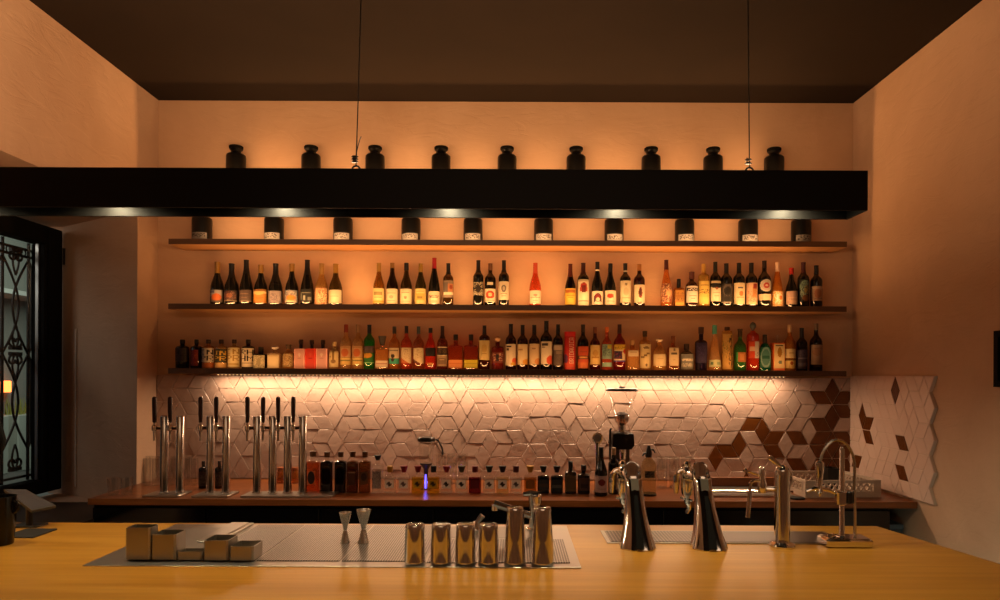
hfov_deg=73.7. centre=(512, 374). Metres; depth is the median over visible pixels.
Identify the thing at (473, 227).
bottle
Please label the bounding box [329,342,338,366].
bottle
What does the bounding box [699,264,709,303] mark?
wine bottle
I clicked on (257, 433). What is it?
tap
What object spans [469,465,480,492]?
decanter
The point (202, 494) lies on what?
plate
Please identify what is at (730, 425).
wall tiles
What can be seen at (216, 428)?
faucet
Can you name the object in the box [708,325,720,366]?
bottle
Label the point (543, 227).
bottle
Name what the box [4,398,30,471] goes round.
planter
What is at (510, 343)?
bottle
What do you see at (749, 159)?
cable
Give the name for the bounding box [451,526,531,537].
sink bowl
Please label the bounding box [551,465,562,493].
decanter
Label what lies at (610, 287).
wine bottle
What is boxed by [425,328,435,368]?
bottle
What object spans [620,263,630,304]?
wine bottle
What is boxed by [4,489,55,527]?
tablet stand
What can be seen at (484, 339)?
bottle
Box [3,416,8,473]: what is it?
planter
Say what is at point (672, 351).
bottle
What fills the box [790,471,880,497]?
glass rack
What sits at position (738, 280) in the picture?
wine bottle
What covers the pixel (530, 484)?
decanter
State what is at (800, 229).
bottle
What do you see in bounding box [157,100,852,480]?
wall
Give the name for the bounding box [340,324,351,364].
bottle
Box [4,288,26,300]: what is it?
canopy
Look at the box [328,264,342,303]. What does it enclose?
wine bottle
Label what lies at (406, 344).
bottle
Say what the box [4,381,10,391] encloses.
street lamp
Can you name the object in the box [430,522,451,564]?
tin
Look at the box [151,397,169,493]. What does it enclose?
column
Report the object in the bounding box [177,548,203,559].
steel pan
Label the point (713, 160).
bottle
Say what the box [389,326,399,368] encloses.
bottle
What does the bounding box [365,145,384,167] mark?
bottle
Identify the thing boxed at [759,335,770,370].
bottle
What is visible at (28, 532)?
bar mat
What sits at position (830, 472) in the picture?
caddy
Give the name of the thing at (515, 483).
decanter
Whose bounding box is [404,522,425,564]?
tin
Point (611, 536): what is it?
drip tray
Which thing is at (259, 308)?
wall shelf
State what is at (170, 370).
wall shelf
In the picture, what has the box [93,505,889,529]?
base cabinet
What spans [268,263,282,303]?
wine bottle
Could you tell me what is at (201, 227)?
bottle
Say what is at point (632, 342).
bottle
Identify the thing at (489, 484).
decanter
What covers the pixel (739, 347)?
bottle
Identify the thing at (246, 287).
wine bottle
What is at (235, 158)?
bottle
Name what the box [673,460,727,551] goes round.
tower
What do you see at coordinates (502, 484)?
decanter
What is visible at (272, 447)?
tap
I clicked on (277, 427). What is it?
faucet
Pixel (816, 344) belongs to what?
wine bottle
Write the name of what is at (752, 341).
bottle
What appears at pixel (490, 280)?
wine bottle
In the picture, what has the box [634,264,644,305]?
wine bottle
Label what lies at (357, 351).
bottle
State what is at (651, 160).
bottle
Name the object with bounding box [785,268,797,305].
wine bottle
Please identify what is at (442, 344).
bottle
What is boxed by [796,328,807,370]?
bottle
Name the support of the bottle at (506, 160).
on the wall shelf
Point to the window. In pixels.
(44, 276)
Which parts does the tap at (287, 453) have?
handle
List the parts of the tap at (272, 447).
handle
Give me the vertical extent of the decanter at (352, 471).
0.253 m
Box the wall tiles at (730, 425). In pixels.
[156,375,850,479]
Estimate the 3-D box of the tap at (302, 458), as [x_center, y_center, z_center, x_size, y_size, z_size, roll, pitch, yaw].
[-1.292,0.423,4.038,0.097,0.587,0.065,0,0,0]
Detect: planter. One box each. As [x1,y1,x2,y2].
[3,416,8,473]
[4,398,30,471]
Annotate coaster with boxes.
[790,496,804,499]
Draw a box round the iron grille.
[0,236,31,484]
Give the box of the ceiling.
[30,0,981,102]
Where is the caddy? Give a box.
[823,466,838,488]
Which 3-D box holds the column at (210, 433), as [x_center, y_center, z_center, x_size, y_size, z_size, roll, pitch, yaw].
[-1.850,0.422,4.038,0.097,0.584,0.065,0,0,0]
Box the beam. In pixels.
[0,167,867,219]
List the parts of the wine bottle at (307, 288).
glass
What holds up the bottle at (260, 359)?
on the wall shelf at (170, 370)
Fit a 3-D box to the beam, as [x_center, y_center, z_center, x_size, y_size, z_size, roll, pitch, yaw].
[-0.526,-0.648,2.370,3.501,0.145,0.140,0,0,0]
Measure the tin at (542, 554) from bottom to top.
0.182 m
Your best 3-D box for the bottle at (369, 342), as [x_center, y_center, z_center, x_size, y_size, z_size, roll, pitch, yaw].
[-0.988,-0.192,4.585,0.074,0.308,0.075,0,0,0]
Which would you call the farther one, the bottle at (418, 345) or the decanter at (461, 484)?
the bottle at (418, 345)
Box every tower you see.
[609,460,655,551]
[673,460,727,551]
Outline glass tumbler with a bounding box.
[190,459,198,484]
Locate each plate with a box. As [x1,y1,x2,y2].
[142,491,191,497]
[191,491,238,497]
[240,491,338,497]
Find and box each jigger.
[339,511,350,543]
[356,508,370,543]
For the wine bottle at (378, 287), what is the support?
on the wall shelf at (259, 308)
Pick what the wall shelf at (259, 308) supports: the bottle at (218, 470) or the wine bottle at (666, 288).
the wine bottle at (666, 288)
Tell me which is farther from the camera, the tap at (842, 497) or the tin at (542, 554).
the tap at (842, 497)
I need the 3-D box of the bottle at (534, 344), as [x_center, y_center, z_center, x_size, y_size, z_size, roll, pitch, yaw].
[0.146,-0.189,4.585,0.073,0.311,0.073,0,0,0]
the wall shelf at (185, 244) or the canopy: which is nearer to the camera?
the wall shelf at (185, 244)
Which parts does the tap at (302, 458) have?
handle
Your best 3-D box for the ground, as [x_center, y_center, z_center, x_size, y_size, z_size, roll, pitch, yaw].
[-6.352,1.683,9.000,5.710,0.100,14.000,0,0,0]
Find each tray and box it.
[600,530,826,543]
[693,477,794,496]
[693,486,794,496]
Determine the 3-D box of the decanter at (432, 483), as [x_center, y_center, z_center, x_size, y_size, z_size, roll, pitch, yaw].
[-0.495,0.649,4.160,0.077,0.166,0.063,0,0,0]
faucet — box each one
[151,423,159,430]
[167,423,175,430]
[198,423,205,430]
[213,423,221,430]
[245,423,252,430]
[260,423,268,430]
[275,423,283,430]
[291,423,298,430]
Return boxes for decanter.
[307,451,320,490]
[320,451,333,490]
[334,451,346,492]
[346,451,358,492]
[359,451,370,492]
[371,455,383,491]
[383,465,396,490]
[397,465,410,491]
[411,465,422,491]
[427,465,437,487]
[440,465,450,489]
[455,465,467,492]
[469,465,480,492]
[483,465,495,488]
[496,465,508,492]
[510,465,521,488]
[524,465,535,488]
[537,465,548,493]
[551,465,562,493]
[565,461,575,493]
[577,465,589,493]
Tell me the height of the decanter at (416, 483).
0.165 m
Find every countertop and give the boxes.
[0,522,999,599]
[88,479,916,508]
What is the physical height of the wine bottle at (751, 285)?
0.313 m
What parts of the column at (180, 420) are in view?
handle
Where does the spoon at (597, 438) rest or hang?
on the countertop at (665, 497)
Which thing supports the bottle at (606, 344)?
on the wall shelf at (170, 370)
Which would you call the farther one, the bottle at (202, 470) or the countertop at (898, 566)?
the bottle at (202, 470)
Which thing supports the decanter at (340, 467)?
on the countertop at (665, 497)
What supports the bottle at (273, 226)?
on the wall shelf at (185, 244)
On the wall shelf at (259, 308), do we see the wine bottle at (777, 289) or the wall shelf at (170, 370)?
the wine bottle at (777, 289)
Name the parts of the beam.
plate, plate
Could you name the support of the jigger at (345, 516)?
on the station
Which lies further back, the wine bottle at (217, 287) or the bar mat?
the wine bottle at (217, 287)
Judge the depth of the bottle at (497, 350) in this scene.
4.55 m
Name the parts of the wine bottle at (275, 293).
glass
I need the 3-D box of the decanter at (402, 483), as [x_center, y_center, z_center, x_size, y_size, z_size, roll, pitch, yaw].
[-0.680,0.649,4.160,0.077,0.165,0.063,0,0,0]
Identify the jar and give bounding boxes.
[277,467,282,482]
[292,467,297,482]
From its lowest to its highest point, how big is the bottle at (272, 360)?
0.162 m
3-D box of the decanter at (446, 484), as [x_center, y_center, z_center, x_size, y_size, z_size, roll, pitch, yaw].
[-0.414,0.649,4.160,0.077,0.166,0.063,0,0,0]
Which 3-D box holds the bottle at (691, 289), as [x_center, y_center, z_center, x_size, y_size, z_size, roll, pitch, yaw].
[1.228,-0.584,4.584,0.082,0.249,0.083,0,0,0]
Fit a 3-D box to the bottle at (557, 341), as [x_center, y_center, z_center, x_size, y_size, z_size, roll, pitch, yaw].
[0.309,-0.190,4.585,0.069,0.315,0.069,0,0,0]
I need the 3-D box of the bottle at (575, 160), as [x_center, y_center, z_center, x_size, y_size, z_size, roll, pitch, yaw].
[0.433,-1.444,4.579,0.131,0.232,0.131,0,0,0]
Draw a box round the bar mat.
[15,528,56,537]
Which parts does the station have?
lid rail, drain plate, drain plate, drain plate, drain plate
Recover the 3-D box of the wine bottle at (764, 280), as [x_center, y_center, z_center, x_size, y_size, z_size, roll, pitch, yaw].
[1.727,-0.621,4.584,0.089,0.329,0.090,0,0,0]
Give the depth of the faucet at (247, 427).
4.01 m
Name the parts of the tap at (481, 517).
spout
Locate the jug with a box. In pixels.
[0,494,19,545]
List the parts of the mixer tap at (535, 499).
spout, lever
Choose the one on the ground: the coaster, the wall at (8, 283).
the wall at (8, 283)
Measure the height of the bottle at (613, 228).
0.232 m
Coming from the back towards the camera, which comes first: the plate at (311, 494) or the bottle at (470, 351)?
the bottle at (470, 351)
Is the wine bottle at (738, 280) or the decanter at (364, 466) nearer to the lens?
the decanter at (364, 466)
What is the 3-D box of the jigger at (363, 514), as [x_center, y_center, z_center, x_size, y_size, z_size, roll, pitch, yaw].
[-0.544,0.551,2.430,0.052,0.122,0.052,0,0,0]
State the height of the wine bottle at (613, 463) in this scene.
0.287 m
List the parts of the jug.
handle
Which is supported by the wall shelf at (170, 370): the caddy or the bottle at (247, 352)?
the bottle at (247, 352)
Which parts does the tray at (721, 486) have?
rail, rail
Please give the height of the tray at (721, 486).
0.070 m
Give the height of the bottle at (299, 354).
0.204 m
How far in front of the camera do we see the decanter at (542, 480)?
4.13 m
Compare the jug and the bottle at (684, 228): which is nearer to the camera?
the jug
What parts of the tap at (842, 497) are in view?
post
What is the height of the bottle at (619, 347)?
0.317 m
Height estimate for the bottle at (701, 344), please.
0.301 m
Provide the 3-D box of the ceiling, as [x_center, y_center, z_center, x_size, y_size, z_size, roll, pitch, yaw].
[-0.600,-1.969,0.940,6.374,0.100,8.680,0,0,0]
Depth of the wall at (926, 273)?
3.69 m
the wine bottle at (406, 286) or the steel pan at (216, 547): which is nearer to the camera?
the steel pan at (216, 547)
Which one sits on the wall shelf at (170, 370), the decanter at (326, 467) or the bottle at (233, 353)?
the bottle at (233, 353)
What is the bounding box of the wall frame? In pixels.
[993,330,999,386]
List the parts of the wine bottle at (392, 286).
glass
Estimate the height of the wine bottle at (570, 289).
0.301 m
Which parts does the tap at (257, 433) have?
handle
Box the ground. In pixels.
[0,469,52,496]
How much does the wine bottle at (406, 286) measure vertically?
0.303 m
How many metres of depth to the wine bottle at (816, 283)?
4.55 m
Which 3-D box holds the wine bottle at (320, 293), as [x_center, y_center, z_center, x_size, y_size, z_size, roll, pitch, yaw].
[-1.315,-0.618,4.584,0.089,0.296,0.090,0,0,0]
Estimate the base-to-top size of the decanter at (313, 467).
0.255 m
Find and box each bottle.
[175,339,189,367]
[190,339,201,367]
[191,217,212,238]
[198,461,205,488]
[202,339,213,367]
[210,262,223,303]
[215,339,226,367]
[215,461,221,488]
[224,263,238,303]
[226,144,245,167]
[228,339,239,366]
[239,260,252,303]
[241,339,254,367]
[253,265,267,303]
[253,347,266,367]
[264,217,283,238]
[267,345,281,367]
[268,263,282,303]
[282,345,292,366]
[285,264,298,303]
[300,260,313,303]
[301,144,320,167]
[315,263,327,303]
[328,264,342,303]
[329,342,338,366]
[333,218,352,238]
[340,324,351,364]
[352,324,363,364]
[364,325,374,368]
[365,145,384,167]
[373,263,384,303]
[375,336,387,366]
[386,263,397,303]
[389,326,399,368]
[400,263,411,304]
[401,218,420,239]
[401,326,411,368]
[413,326,423,368]
[415,263,425,304]
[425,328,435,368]
[428,258,439,304]
[432,145,450,168]
[437,326,447,368]
[443,263,453,304]
[448,334,462,368]
[463,218,482,239]
[464,334,477,368]
[473,260,483,304]
[479,325,489,368]
[485,263,495,304]
[492,336,503,368]
[498,145,516,168]
[498,260,508,304]
[505,324,515,368]
[517,325,527,368]
[529,263,540,304]
[529,325,539,369]
[534,218,552,239]
[540,321,551,369]
[553,324,562,369]
[565,264,575,304]
[567,146,585,168]
[577,263,588,304]
[577,324,588,369]
[590,327,599,369]
[591,262,602,304]
[594,447,607,495]
[602,327,611,369]
[604,219,623,240]
[604,263,615,304]
[608,447,618,493]
[613,324,625,369]
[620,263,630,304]
[626,340,638,369]
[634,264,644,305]
[640,331,650,369]
[641,146,660,169]
[653,338,665,365]
[661,260,671,305]
[667,336,678,369]
[673,279,683,305]
[675,219,693,240]
[680,344,692,369]
[685,272,697,305]
[695,327,706,369]
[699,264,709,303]
[703,146,722,169]
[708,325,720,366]
[710,262,720,305]
[721,263,731,305]
[721,327,732,368]
[733,263,744,305]
[734,329,745,369]
[738,219,757,240]
[745,263,757,305]
[746,322,758,369]
[757,260,770,305]
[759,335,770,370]
[764,146,783,169]
[771,262,782,305]
[784,325,795,370]
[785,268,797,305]
[791,220,811,240]
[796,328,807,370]
[797,262,809,305]
[809,323,822,370]
[810,265,822,305]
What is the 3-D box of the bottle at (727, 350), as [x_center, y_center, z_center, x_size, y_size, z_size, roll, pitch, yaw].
[1.471,-0.179,4.585,0.073,0.302,0.073,0,0,0]
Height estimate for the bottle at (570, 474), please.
0.199 m
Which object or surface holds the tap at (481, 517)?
on the station
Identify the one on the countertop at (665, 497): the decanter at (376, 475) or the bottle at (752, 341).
the decanter at (376, 475)
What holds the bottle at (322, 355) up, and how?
on the wall shelf at (170, 370)
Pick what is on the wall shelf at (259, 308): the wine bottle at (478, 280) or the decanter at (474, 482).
the wine bottle at (478, 280)
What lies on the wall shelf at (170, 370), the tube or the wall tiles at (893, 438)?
the tube
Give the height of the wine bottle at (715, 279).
0.319 m
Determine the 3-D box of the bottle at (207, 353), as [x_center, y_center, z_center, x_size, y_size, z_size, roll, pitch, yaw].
[-2.093,-0.144,4.584,0.082,0.201,0.083,0,0,0]
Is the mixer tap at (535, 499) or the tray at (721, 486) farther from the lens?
the tray at (721, 486)
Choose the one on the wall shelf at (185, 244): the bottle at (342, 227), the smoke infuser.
the bottle at (342, 227)
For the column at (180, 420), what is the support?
on the plate at (171, 494)
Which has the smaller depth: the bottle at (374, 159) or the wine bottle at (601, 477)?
the wine bottle at (601, 477)
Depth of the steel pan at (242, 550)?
2.19 m
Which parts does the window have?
frame, sill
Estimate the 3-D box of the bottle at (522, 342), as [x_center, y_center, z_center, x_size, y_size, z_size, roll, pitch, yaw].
[0.066,-0.189,4.585,0.073,0.311,0.073,0,0,0]
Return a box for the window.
[0,216,93,522]
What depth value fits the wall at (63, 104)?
4.48 m
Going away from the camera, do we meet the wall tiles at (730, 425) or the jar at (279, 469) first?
the jar at (279, 469)
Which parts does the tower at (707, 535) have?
lever, spout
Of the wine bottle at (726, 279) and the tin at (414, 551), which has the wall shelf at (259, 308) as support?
the wine bottle at (726, 279)
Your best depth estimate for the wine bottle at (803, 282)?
4.55 m
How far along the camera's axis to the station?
2.36 m
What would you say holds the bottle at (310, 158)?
on the wall shelf
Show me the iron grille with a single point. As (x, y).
(16, 252)
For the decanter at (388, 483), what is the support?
on the countertop at (665, 497)
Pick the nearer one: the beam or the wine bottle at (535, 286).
the beam
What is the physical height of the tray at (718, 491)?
0.012 m
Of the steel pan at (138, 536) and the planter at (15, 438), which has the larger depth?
the planter at (15, 438)
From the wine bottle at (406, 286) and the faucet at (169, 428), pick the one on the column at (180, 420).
the faucet at (169, 428)
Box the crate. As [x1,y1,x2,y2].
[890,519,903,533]
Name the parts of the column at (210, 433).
handle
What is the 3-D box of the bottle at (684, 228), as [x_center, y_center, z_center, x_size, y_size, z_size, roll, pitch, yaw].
[1.178,-1.008,4.579,0.131,0.232,0.131,0,0,0]
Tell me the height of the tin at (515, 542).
0.182 m
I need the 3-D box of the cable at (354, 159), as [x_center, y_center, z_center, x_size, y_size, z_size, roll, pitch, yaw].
[-0.548,-1.315,2.370,0.049,1.206,0.012,0,0,0]
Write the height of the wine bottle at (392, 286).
0.303 m
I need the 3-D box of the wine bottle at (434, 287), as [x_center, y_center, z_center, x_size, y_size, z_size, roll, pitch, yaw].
[-0.541,-0.636,4.584,0.079,0.338,0.079,0,0,0]
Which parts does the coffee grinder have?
dosing arm, lid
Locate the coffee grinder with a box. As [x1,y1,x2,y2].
[606,386,637,466]
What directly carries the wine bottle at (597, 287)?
on the wall shelf at (259, 308)
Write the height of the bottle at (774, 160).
0.232 m
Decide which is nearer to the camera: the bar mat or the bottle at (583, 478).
the bar mat
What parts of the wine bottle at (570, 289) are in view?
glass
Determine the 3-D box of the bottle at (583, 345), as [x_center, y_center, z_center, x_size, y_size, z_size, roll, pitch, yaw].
[0.481,-0.190,4.585,0.077,0.315,0.077,0,0,0]
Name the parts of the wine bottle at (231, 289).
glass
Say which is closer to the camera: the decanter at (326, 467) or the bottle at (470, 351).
the decanter at (326, 467)
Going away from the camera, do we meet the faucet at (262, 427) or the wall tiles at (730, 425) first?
the faucet at (262, 427)
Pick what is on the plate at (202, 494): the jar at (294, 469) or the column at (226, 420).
the column at (226, 420)
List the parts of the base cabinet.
door, door, door, door, door, door, door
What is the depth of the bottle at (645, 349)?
4.55 m
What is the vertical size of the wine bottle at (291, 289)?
0.293 m
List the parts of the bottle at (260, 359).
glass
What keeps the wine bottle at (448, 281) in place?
on the wall shelf at (259, 308)
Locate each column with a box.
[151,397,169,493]
[167,397,184,493]
[198,397,215,493]
[213,397,230,493]
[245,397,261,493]
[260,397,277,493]
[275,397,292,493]
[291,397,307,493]
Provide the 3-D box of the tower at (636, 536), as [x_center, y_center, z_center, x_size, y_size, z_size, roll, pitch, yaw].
[0.449,0.475,2.521,0.131,0.293,0.354,0,0,0]
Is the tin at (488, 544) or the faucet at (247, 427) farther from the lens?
the faucet at (247, 427)
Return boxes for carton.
[770,343,784,370]
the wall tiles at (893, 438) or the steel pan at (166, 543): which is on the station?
the steel pan at (166, 543)
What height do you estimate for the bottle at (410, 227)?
0.232 m
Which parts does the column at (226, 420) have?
handle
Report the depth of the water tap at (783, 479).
2.41 m
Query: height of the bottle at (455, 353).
0.242 m
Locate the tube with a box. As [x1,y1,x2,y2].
[564,331,575,369]
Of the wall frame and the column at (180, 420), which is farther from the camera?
the column at (180, 420)
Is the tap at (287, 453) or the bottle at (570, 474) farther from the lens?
the bottle at (570, 474)
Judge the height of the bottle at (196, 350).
0.200 m
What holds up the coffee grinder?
on the countertop at (665, 497)
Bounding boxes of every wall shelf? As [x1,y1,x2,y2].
[168,239,846,252]
[168,303,846,314]
[168,368,845,376]
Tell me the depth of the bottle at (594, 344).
4.55 m
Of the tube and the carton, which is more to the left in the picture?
the tube
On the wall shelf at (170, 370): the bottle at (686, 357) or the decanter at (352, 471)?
the bottle at (686, 357)
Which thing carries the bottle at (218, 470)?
on the countertop at (665, 497)
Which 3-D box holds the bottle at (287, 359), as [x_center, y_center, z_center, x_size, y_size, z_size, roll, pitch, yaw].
[-1.543,-0.125,4.584,0.079,0.168,0.079,0,0,0]
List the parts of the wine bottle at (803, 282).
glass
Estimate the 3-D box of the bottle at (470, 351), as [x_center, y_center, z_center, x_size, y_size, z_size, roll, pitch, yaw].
[-0.289,-0.157,4.585,0.097,0.243,0.060,0,0,0]
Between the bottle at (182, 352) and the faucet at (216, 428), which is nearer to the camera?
the faucet at (216, 428)
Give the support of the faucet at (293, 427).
on the tap at (302, 458)
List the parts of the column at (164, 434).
handle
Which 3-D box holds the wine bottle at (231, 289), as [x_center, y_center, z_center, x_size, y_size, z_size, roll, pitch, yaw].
[-1.934,-0.620,4.584,0.096,0.294,0.096,0,0,0]
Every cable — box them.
[351,0,361,167]
[745,0,753,169]
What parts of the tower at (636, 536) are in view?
lever, spout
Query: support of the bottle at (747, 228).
on the wall shelf at (185, 244)
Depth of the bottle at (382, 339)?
4.55 m
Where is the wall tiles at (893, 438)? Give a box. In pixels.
[850,376,937,504]
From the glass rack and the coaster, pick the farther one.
the glass rack
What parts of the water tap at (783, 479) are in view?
valve lever, spout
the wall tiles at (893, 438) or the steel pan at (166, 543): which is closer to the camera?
the steel pan at (166, 543)
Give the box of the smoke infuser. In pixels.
[417,436,443,489]
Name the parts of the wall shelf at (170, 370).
shelf led strip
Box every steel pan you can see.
[126,524,157,559]
[152,529,185,559]
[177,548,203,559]
[204,534,237,560]
[230,540,261,560]
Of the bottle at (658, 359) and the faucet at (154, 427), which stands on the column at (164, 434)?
the faucet at (154, 427)
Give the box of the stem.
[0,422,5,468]
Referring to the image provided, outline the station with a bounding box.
[82,522,580,567]
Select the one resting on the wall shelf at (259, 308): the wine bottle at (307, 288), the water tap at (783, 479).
the wine bottle at (307, 288)
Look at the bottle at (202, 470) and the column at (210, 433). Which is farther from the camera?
the bottle at (202, 470)
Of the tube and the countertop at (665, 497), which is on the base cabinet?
the countertop at (665, 497)
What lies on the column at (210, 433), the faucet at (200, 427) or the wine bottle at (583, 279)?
the faucet at (200, 427)
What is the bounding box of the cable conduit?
[75,329,76,486]
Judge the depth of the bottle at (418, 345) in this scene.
4.55 m
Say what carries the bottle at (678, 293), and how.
on the wall shelf at (259, 308)
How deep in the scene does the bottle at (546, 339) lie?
4.55 m
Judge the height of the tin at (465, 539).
0.128 m
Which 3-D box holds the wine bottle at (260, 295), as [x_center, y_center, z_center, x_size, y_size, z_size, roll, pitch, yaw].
[-1.733,-0.614,4.584,0.093,0.285,0.093,0,0,0]
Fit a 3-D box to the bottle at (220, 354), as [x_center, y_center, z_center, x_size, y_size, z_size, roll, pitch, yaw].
[-2.005,-0.143,4.584,0.082,0.201,0.083,0,0,0]
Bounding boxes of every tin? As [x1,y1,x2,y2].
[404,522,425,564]
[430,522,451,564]
[455,522,475,564]
[478,522,498,564]
[504,506,525,565]
[531,506,553,565]
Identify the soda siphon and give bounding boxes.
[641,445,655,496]
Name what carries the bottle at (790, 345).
on the wall shelf at (170, 370)
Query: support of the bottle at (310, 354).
on the wall shelf at (170, 370)
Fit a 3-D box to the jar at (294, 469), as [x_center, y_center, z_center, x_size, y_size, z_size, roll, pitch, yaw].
[-1.472,0.675,4.500,0.054,0.107,0.053,0,0,0]
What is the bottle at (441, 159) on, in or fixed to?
on the wall shelf
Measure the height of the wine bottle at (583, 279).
0.308 m
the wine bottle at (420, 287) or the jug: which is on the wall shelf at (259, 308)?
the wine bottle at (420, 287)
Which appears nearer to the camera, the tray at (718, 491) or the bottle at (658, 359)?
the tray at (718, 491)
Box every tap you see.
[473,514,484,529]
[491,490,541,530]
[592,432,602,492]
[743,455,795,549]
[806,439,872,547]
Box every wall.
[0,0,158,501]
[0,235,31,413]
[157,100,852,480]
[852,0,999,563]

